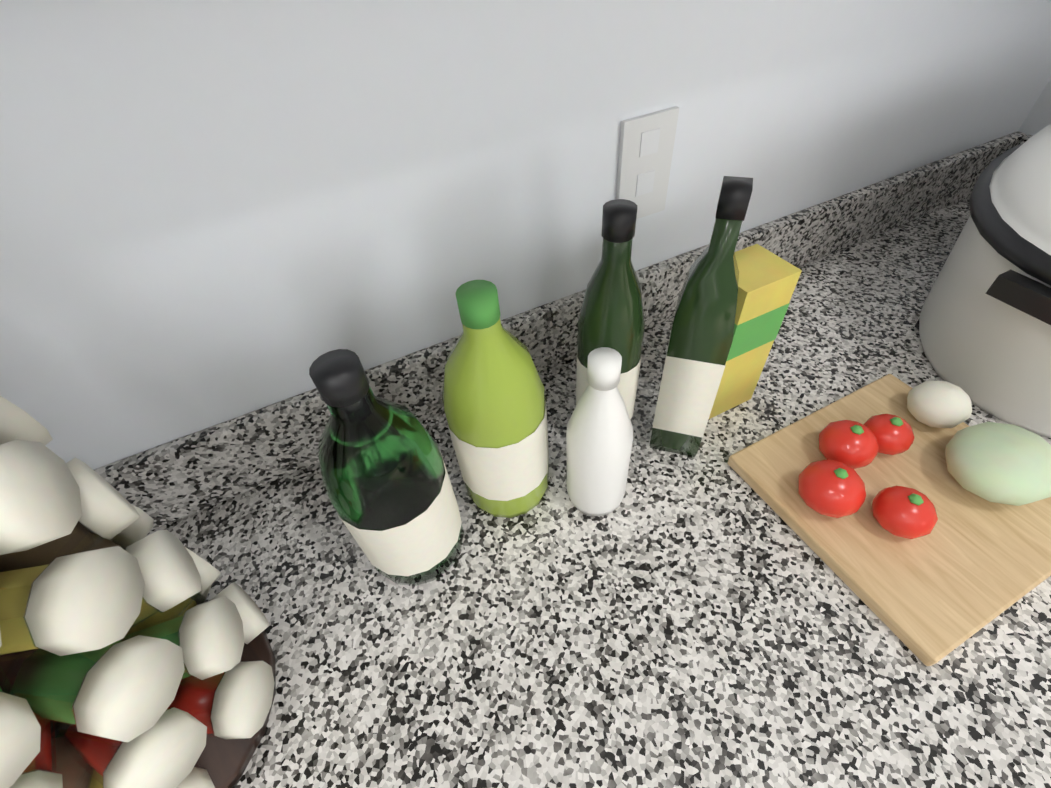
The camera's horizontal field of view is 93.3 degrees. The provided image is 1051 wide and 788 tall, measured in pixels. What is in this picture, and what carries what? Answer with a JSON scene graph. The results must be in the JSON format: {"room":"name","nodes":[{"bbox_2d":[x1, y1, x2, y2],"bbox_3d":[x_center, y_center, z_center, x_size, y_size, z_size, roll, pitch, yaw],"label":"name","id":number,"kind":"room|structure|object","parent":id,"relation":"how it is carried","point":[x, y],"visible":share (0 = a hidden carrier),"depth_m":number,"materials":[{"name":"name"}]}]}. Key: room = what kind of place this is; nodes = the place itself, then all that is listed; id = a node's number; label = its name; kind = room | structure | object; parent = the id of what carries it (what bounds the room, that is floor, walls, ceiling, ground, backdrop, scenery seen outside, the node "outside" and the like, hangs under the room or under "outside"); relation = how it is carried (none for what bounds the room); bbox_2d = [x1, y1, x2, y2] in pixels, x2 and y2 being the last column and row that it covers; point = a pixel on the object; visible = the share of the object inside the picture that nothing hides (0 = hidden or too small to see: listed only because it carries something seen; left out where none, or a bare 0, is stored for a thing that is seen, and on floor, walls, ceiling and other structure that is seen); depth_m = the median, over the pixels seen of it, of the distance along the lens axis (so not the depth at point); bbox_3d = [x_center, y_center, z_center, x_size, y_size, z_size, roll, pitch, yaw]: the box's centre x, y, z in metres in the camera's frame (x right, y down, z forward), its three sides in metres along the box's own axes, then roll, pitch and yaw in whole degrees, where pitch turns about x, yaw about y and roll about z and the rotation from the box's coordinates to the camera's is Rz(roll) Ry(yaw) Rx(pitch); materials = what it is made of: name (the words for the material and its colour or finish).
{"room":"kitchen","nodes":[
{"label":"kitchen","id":0,"kind":"room"},
{"bbox_2d":[1018,78,1050,134],"bbox_3d":[1.096,-0.482,0.402,0.130,2.735,0.800,-23,49,-15],"label":"wall","id":1,"kind":"structure","parent":0,"point":[1037,119],"depth_m":0.86,"materials":[{"name":"white paint"}]},
{"bbox_3d":[2.733,3.081,-1.117,10.300,0.100,9.300,-23,49,-15],"label":"floor","id":2,"kind":"structure","parent":0,"visible":0},
{"bbox_3d":[0.254,0.465,0.868,1.812,0.878,0.648,-23,49,-15],"label":"base cabinet","id":3,"kind":"object","parent":2,"relation":"on","visible":0},
{"bbox_2d":[94,131,1050,787],"bbox_3d":[0.222,0.117,0.495,1.815,0.140,0.647,-23,49,-15],"label":"countertop","id":4,"kind":"structure","parent":3,"relation":"on","point":[704,617],"depth_m":0.47,"materials":[{"name":"stone"}]},
{"bbox_2d":[0,396,275,787],"bbox_3d":[-0.329,0.125,0.262,0.217,0.460,0.217,33,58,30],"label":"bowl","id":5,"kind":"object","parent":4,"relation":"on","point":[130,657],"visible":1,"depth_m":0.29,"materials":[{"name":"food"}]},
{"bbox_2d":[309,349,463,585],"bbox_3d":[-0.122,0.068,0.433,0.102,0.260,0.102,-23,49,-15],"label":"bottle","id":6,"kind":"object","parent":4,"relation":"on","point":[388,489],"visible":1,"depth_m":0.39,"materials":[{"name":"green glass"}]},
{"bbox_2d":[442,280,548,517],"bbox_3d":[-0.029,0.011,0.474,0.098,0.265,0.098,-23,49,-15],"label":"bottle","id":7,"kind":"object","parent":4,"relation":"on","point":[493,399],"visible":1,"depth_m":0.43,"materials":[{"name":"green plastic"},{"name":"paper label"}]},
{"bbox_2d":[566,347,632,515],"bbox_3d":[0.071,0.040,0.480,0.064,0.205,0.064,-23,49,-15],"label":"bottle","id":8,"kind":"object","parent":4,"relation":"on","point":[599,437],"visible":1,"depth_m":0.45,"materials":[{"name":"white plastic"}]},
{"bbox_2d":[576,199,644,421],"bbox_3d":[0.086,-0.053,0.507,0.067,0.290,0.067,-23,49,-15],"label":"bottle","id":9,"kind":"object","parent":4,"relation":"on","point":[611,315],"visible":0.75,"depth_m":0.45,"materials":[{"name":"green glass"}]},
{"bbox_2d":[650,176,752,456],"bbox_3d":[0.170,-0.055,0.487,0.055,0.310,0.055,11,49,15],"label":"bottle","id":10,"kind":"object","parent":4,"relation":"on","point":[700,339],"visible":1,"depth_m":0.45,"materials":[{"name":"green glass"}]},
{"bbox_2d":[708,244,801,419],"bbox_3d":[0.236,-0.064,0.572,0.071,0.190,0.061,-23,49,-15],"label":"box","id":11,"kind":"object","parent":4,"relation":"on","point":[768,281],"visible":0.54,"depth_m":0.52,"materials":[{"name":"yellow cardboard"}]},
{"bbox_2d":[728,374,1050,665],"bbox_3d":[0.397,0.083,0.501,0.260,0.072,0.240,-23,49,-15],"label":"cutting board","id":12,"kind":"object","parent":4,"relation":"on","point":[917,519],"visible":1,"depth_m":0.48,"materials":[{"name":"brown wood"}]},
{"bbox_2d":[915,125,1050,437],"bbox_3d":[0.753,-0.178,0.557,0.574,0.300,0.396,-23,49,-15],"label":"rice cooker","id":13,"kind":"object","parent":4,"relation":"on","point":[983,325],"visible":0.98,"depth_m":0.54,"materials":[{"name":"white plastic"}]},
{"bbox_3d":[-1.357,0.149,0.035,5.200,2.735,0.150,-23,49,-15],"label":"wall","id":14,"kind":"structure","parent":0,"visible":0},
{"bbox_2d":[0,0,1050,469],"bbox_3d":[-1.376,0.360,0.111,5.050,0.500,0.004,-23,49,-15],"label":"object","id":15,"kind":"structure","parent":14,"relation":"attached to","point":[214,212],"depth_m":0.46,"materials":[{"name":"white paint"}]},
{"bbox_2d":[616,106,678,218],"bbox_3d":[0.136,-0.256,0.565,0.070,0.115,0.007,-23,49,-15],"label":"electrical outlet","id":16,"kind":"object","parent":15,"relation":"attached to","point":[647,141],"visible":0.95,"depth_m":0.55,"materials":[{"name":"white plastic"}]}
]}

